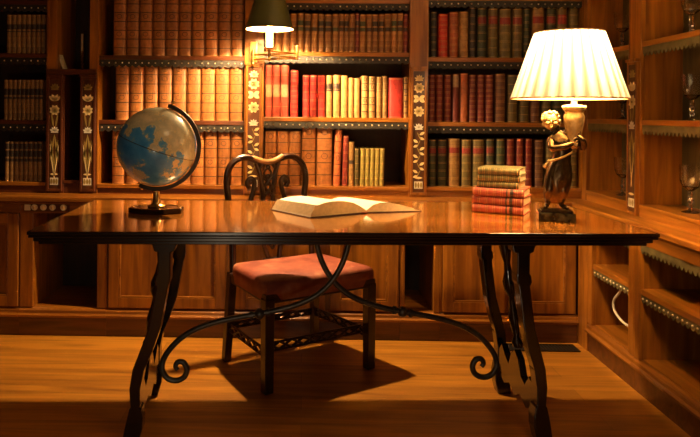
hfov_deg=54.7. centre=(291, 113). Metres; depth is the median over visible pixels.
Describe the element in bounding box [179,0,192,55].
book
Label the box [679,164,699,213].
goblet
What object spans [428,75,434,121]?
book
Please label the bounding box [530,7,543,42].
book
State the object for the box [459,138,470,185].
book
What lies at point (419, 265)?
base cabinet
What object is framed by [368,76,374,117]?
book
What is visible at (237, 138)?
book
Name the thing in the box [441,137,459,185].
book
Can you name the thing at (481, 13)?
book
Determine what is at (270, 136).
book
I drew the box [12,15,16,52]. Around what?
book
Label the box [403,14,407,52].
book
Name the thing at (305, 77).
book
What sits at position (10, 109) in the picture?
book
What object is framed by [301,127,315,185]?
book
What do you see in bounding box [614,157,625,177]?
bowl
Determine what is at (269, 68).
book
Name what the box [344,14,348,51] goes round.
book
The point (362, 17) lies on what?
book
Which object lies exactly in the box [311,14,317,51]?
book
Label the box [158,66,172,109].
book
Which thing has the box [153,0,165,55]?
book
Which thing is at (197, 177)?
book
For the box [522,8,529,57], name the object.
book
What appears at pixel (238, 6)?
book
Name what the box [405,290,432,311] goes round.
shelf
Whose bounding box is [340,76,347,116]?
book
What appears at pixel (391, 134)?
bookcase
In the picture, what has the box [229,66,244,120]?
book
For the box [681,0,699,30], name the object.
goblet
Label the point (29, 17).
book
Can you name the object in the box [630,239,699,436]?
base cabinet
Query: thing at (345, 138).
book
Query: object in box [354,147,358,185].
book
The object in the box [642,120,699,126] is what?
shelf
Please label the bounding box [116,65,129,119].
book
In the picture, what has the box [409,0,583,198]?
bookcase
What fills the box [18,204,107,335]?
base cabinet
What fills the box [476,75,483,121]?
book
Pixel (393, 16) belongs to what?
book
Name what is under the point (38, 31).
book
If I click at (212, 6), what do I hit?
book
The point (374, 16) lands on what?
book
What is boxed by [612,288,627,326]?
cord
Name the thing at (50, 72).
shelf
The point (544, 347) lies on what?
floor vent
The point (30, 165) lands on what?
book
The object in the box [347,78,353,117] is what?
book
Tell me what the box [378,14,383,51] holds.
book
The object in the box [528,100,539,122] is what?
book
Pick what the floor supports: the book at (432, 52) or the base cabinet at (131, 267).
the base cabinet at (131, 267)
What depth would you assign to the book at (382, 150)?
3.78 m
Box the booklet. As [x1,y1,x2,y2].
[60,55,66,68]
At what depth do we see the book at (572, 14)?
3.76 m
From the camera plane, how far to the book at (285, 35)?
3.78 m
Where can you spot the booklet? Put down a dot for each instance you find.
(62, 61)
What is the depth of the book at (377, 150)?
3.78 m
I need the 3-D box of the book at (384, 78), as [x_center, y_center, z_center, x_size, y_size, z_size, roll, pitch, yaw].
[0.524,-0.096,3.882,0.026,0.235,0.210,0,0,1]
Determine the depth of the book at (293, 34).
3.78 m
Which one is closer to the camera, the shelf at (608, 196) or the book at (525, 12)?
the shelf at (608, 196)
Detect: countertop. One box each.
[0,192,571,206]
[566,199,699,252]
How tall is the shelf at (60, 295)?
0.018 m
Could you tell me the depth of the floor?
2.88 m
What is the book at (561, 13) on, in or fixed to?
on the bookcase at (421, 65)
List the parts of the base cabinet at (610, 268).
post, plinth moulding, shelf, panel, shelf, post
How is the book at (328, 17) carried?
on the bookcase at (391, 134)
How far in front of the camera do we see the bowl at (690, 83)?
2.81 m
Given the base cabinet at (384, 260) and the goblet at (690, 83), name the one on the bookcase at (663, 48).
the goblet at (690, 83)
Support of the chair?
on the floor
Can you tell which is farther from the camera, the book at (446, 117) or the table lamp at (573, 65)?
the book at (446, 117)
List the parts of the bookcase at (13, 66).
shelf, shelf, rail, shelf, shelf, panel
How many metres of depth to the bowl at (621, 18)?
3.42 m
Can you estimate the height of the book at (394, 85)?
0.225 m
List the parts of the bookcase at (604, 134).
rail, panel, panel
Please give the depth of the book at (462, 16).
3.77 m
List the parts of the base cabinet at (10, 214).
door panel, panel moulding, plinth moulding, door, frieze rail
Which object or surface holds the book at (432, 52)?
on the bookcase at (421, 65)
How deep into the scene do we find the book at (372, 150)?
3.78 m
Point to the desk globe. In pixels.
(156, 146)
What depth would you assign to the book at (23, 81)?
3.81 m
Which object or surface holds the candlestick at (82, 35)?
on the bookcase at (71, 91)
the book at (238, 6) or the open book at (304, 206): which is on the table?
the open book at (304, 206)
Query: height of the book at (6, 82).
0.226 m
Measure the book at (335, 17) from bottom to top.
0.215 m
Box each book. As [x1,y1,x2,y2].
[4,80,8,119]
[5,141,13,180]
[7,15,11,52]
[8,80,12,119]
[10,141,18,180]
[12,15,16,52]
[13,80,17,119]
[14,141,23,180]
[17,15,21,52]
[17,80,21,119]
[19,141,27,180]
[22,15,26,52]
[22,80,25,119]
[24,141,32,180]
[26,15,31,52]
[26,80,30,119]
[28,141,36,180]
[30,80,34,119]
[31,15,36,52]
[33,141,41,180]
[35,80,38,119]
[36,15,41,52]
[38,141,45,180]
[39,80,45,119]
[41,15,46,52]
[112,130,124,183]
[114,0,126,54]
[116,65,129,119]
[125,172,137,183]
[127,0,139,54]
[130,65,144,116]
[140,0,152,55]
[144,65,158,108]
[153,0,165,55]
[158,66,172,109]
[166,0,178,55]
[173,66,186,115]
[178,167,190,183]
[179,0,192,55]
[187,66,200,120]
[191,130,204,184]
[192,0,205,55]
[201,66,215,120]
[204,131,217,184]
[205,0,218,55]
[215,66,229,120]
[217,131,230,184]
[218,0,231,55]
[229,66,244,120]
[231,0,244,55]
[231,131,243,184]
[265,65,272,116]
[265,130,277,183]
[270,196,420,217]
[273,65,280,116]
[274,32,281,50]
[277,130,288,184]
[281,65,289,116]
[282,14,289,51]
[289,130,300,184]
[290,13,296,51]
[290,70,298,116]
[297,13,303,51]
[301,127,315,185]
[303,75,308,116]
[304,14,310,51]
[310,75,316,116]
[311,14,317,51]
[316,127,331,185]
[317,75,324,116]
[318,14,323,51]
[324,14,331,51]
[325,75,331,116]
[332,14,338,51]
[332,75,339,116]
[332,129,341,185]
[339,14,343,51]
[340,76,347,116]
[340,135,348,185]
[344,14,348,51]
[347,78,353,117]
[348,141,353,185]
[349,14,354,51]
[353,78,359,117]
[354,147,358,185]
[355,13,358,51]
[358,147,364,185]
[359,14,365,51]
[359,76,367,117]
[364,147,369,185]
[366,14,371,51]
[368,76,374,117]
[368,147,374,185]
[372,14,377,51]
[373,147,379,185]
[375,77,381,117]
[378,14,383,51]
[378,147,384,185]
[382,76,386,117]
[384,14,390,51]
[387,78,402,117]
[391,14,396,51]
[397,13,402,52]
[402,77,407,117]
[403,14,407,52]
[427,138,435,185]
[428,12,436,56]
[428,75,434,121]
[431,138,446,185]
[435,75,442,121]
[436,14,447,56]
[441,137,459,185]
[442,75,450,121]
[447,12,457,56]
[450,74,458,121]
[458,12,467,56]
[458,73,467,121]
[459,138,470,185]
[463,7,475,57]
[465,138,483,185]
[467,75,475,121]
[472,194,530,206]
[472,203,530,215]
[473,186,530,197]
[475,8,486,57]
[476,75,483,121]
[477,138,493,164]
[477,173,526,182]
[477,180,525,188]
[478,165,525,175]
[484,75,492,121]
[486,8,497,57]
[491,138,504,165]
[492,74,504,121]
[497,8,510,57]
[501,138,513,165]
[505,75,516,121]
[510,8,521,57]
[511,138,522,165]
[517,75,528,122]
[519,138,531,185]
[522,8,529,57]
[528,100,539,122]
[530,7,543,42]
[531,139,542,186]
[539,100,550,122]
[539,139,552,186]
[544,7,555,29]
[550,100,561,118]
[556,7,566,28]
[561,101,570,122]
[567,7,577,27]
[571,149,576,187]
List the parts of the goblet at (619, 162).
stem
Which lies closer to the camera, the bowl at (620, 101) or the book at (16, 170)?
the bowl at (620, 101)
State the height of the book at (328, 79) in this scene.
0.236 m
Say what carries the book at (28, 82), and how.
on the bookcase at (13, 66)
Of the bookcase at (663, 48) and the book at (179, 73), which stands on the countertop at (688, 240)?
the bookcase at (663, 48)
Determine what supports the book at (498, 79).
on the bookcase at (421, 65)
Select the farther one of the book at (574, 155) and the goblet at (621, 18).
the book at (574, 155)
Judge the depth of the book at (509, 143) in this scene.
3.76 m
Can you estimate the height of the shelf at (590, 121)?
0.024 m
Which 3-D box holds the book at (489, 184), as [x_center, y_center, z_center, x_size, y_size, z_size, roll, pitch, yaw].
[0.877,0.291,2.818,0.166,0.027,0.161,1,0,30]
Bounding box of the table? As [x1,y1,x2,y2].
[27,200,659,436]
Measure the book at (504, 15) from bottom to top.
0.276 m
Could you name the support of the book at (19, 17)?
on the bookcase at (13, 66)
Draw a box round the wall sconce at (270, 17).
[245,0,298,65]
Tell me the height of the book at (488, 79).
0.266 m
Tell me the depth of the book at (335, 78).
3.78 m
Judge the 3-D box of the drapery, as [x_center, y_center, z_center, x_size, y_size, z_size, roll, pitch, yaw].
[1.023,0.255,2.587,0.100,0.174,0.078,0,0,15]
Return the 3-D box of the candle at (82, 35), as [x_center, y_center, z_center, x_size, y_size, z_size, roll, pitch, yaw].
[-1.222,-0.416,3.922,0.014,0.100,0.014,0,0,1]
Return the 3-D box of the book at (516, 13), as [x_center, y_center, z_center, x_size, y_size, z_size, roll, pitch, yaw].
[1.264,-0.452,3.865,0.054,0.278,0.217,0,0,1]
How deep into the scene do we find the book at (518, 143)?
3.76 m
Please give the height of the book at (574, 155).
0.266 m
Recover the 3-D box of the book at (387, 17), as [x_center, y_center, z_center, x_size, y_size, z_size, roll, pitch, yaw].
[0.540,-0.454,3.880,0.033,0.219,0.214,0,0,1]
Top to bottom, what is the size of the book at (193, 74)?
0.314 m
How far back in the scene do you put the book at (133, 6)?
3.80 m
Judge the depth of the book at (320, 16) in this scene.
3.78 m
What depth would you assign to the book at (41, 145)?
3.82 m
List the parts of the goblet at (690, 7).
stem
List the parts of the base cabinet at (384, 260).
panel moulding, door panel, door, plinth moulding, door, panel moulding, door panel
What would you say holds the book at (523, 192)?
on the book at (494, 200)
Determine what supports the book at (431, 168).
on the bookcase at (421, 65)
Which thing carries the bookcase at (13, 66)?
on the countertop at (5, 197)
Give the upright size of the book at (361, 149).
0.211 m
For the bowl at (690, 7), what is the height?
0.108 m
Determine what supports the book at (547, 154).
on the bookcase at (421, 65)
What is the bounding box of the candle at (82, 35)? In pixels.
[81,34,83,50]
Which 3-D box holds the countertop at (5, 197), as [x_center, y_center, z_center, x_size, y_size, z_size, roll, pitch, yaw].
[-0.452,0.471,3.842,3.866,0.040,0.523,0,0,1]
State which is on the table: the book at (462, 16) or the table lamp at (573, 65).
the table lamp at (573, 65)
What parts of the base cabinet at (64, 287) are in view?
panel, frieze rail, plinth moulding, panel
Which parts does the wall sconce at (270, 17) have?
lamp shade, swing arm, arm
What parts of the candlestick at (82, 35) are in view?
stem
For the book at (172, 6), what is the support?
on the bookcase at (107, 123)
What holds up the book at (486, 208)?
on the table
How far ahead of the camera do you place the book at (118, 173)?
3.80 m
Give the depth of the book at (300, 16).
3.78 m
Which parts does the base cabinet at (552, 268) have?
door, panel moulding, door panel, plinth moulding, door, door panel, panel moulding, corner post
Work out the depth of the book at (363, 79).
3.78 m
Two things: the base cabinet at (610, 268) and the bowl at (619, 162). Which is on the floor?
the base cabinet at (610, 268)
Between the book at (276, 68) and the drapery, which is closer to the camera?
the drapery
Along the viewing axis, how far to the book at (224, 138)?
3.79 m
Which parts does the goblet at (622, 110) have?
stem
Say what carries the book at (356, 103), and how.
on the bookcase at (391, 134)
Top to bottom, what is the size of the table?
0.800 m
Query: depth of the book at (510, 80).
3.76 m
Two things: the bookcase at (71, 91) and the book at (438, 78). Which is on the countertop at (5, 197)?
the bookcase at (71, 91)
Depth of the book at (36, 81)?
3.81 m
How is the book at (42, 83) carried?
on the bookcase at (13, 66)
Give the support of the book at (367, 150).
on the bookcase at (391, 134)
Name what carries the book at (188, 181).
on the bookcase at (107, 123)
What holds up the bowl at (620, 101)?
on the goblet at (622, 110)
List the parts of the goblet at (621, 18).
stem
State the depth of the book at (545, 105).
3.76 m
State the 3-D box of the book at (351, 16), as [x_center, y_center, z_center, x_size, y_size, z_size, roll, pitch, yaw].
[0.340,-0.454,3.883,0.030,0.216,0.213,0,0,1]
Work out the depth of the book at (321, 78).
3.78 m
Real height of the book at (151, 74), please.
0.312 m
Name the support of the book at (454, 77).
on the bookcase at (421, 65)
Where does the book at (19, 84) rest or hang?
on the bookcase at (13, 66)
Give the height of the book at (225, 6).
0.348 m
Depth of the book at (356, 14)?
3.78 m
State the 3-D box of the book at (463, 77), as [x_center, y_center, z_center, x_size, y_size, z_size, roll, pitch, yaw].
[0.967,-0.091,3.871,0.041,0.273,0.215,0,0,1]
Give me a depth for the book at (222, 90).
3.79 m
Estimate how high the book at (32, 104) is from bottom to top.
0.227 m
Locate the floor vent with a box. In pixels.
[508,343,580,351]
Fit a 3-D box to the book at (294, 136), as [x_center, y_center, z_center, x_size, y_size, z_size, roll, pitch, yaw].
[0.018,0.248,3.887,0.064,0.306,0.217,0,0,1]
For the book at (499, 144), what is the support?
on the bookcase at (421, 65)
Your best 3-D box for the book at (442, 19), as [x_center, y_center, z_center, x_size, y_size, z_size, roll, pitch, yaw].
[0.850,-0.438,3.873,0.052,0.243,0.217,0,0,1]
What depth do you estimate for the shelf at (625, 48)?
3.28 m
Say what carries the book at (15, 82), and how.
on the bookcase at (13, 66)
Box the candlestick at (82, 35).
[80,34,83,68]
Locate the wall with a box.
[576,246,577,314]
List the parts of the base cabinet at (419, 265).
panel, plinth moulding, panel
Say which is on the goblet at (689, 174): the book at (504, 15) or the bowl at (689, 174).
the bowl at (689, 174)
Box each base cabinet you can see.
[0,204,20,334]
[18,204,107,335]
[105,244,229,337]
[233,245,399,339]
[399,245,439,340]
[439,245,587,350]
[584,246,634,388]
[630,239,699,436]
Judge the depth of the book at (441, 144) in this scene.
3.77 m
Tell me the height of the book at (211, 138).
0.311 m
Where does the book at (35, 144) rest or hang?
on the bookcase at (13, 66)
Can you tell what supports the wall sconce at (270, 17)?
attached to the bookcase at (391, 134)
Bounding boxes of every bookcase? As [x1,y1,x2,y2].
[0,0,47,192]
[46,0,97,193]
[96,0,245,194]
[244,0,410,196]
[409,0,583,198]
[582,0,630,211]
[625,0,699,234]
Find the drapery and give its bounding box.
[545,157,566,203]
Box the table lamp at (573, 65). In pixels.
[510,28,630,222]
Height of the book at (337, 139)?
0.315 m
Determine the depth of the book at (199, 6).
3.79 m
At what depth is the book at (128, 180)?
3.80 m
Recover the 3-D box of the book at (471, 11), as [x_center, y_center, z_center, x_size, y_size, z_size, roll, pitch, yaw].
[1.015,-0.457,3.871,0.034,0.284,0.214,0,0,1]
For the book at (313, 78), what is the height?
0.237 m
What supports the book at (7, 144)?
on the bookcase at (13, 66)
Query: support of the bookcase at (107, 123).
on the countertop at (5, 197)
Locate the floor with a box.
[0,315,690,436]
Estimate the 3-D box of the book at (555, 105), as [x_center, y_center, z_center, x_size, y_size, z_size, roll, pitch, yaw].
[1.486,-0.085,3.861,0.051,0.268,0.217,0,0,1]
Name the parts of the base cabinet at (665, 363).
post, plinth moulding, shelf, panel, shelf, frieze rail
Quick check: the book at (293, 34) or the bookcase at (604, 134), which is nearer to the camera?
the bookcase at (604, 134)
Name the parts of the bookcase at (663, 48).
moulded frame, panel, rail, panel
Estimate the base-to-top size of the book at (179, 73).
0.314 m
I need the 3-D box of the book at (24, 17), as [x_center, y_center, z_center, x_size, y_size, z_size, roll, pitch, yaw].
[-1.520,-0.453,3.917,0.025,0.220,0.211,0,0,1]
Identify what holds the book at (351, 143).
on the bookcase at (391, 134)
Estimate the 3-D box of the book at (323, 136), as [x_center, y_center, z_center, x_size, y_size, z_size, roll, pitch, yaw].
[0.184,0.235,3.884,0.086,0.336,0.217,0,0,1]
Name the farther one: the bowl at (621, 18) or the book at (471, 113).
the book at (471, 113)
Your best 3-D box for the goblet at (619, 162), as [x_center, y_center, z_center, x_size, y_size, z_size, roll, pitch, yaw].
[1.687,0.317,3.431,0.085,0.194,0.084,0,0,1]
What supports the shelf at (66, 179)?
attached to the bookcase at (71, 91)
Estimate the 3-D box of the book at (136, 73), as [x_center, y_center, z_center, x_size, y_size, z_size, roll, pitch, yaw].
[-0.877,-0.122,3.902,0.076,0.312,0.217,0,0,1]
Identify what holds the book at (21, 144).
on the bookcase at (13, 66)
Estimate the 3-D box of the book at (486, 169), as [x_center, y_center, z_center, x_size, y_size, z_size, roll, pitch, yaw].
[0.879,0.235,2.814,0.166,0.028,0.162,0,0,29]
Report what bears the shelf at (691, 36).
attached to the bookcase at (663, 48)
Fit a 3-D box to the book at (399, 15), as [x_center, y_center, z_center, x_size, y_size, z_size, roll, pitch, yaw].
[0.609,-0.454,3.879,0.030,0.222,0.213,0,0,1]
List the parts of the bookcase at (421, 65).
moulded frame, panel, shelf, panel, shelf, rail, shelf, shelf, panel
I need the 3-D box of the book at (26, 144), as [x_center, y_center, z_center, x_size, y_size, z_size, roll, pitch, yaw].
[-1.508,0.270,3.917,0.024,0.223,0.210,0,0,1]
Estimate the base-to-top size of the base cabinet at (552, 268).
0.704 m
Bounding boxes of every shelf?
[35,285,96,306]
[47,69,96,76]
[63,176,79,182]
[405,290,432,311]
[586,190,625,203]
[588,119,626,124]
[612,45,628,51]
[639,205,699,224]
[642,29,699,46]
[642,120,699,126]
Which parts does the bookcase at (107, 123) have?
panel, panel, shelf, rail, shelf, shelf, panel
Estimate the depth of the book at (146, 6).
3.80 m
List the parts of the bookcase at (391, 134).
moulded frame, panel, shelf, shelf, shelf, rail, shelf, panel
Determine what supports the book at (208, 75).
on the bookcase at (107, 123)
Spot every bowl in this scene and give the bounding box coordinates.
[613,10,628,32]
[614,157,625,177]
[617,84,626,103]
[679,164,699,190]
[681,0,699,15]
[681,74,699,99]
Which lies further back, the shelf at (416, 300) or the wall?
the wall
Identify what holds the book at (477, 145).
on the bookcase at (421, 65)
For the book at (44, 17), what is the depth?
3.81 m
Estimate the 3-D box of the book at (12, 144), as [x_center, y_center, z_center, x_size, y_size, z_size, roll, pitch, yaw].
[-1.589,0.270,3.918,0.024,0.222,0.210,0,0,1]
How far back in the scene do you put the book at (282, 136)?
3.78 m
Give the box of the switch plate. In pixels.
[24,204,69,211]
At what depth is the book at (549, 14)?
3.76 m
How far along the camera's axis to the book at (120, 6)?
3.80 m
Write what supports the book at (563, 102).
on the bookcase at (421, 65)
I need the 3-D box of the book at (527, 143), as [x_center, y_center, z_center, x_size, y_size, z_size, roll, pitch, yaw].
[1.326,0.274,3.865,0.038,0.269,0.215,0,0,1]
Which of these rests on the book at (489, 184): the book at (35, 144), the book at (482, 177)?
the book at (482, 177)
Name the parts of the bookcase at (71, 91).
moulded frame, panel, rail, panel, moulded frame, panel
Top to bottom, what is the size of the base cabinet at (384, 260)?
0.704 m
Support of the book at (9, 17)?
on the bookcase at (13, 66)
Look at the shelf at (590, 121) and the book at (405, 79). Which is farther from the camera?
the book at (405, 79)
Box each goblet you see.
[613,10,628,45]
[614,157,625,195]
[617,84,626,118]
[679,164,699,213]
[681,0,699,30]
[681,74,699,120]
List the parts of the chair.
leg, leg, crest rail, frame, seat rail, seat, leg, leg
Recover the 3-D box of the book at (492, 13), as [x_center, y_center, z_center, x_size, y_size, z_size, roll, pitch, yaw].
[1.129,-0.453,3.868,0.052,0.278,0.215,0,0,1]
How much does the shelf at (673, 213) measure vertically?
0.015 m
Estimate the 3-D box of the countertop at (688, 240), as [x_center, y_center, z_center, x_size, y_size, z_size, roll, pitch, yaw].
[1.702,0.490,2.316,0.490,0.040,3.490,0,0,1]
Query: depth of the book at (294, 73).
3.78 m
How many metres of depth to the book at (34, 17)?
3.81 m
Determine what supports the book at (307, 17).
on the bookcase at (391, 134)
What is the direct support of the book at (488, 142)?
on the bookcase at (421, 65)
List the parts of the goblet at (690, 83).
stem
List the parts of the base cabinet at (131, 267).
plinth moulding, door, panel moulding, door panel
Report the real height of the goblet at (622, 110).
0.180 m
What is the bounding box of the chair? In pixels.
[222,153,375,394]
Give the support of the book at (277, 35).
on the bookcase at (391, 134)
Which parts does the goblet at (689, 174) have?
stem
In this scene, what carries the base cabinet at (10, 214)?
on the floor
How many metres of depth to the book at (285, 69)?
3.78 m
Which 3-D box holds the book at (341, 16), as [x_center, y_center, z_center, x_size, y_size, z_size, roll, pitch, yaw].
[0.281,-0.455,3.885,0.025,0.217,0.211,0,0,1]
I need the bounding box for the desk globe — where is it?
[116,100,200,214]
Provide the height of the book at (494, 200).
0.034 m
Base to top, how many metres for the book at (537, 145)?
0.264 m
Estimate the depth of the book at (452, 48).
3.77 m
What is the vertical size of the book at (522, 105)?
0.267 m
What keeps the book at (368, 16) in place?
on the bookcase at (391, 134)
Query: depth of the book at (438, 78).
3.77 m

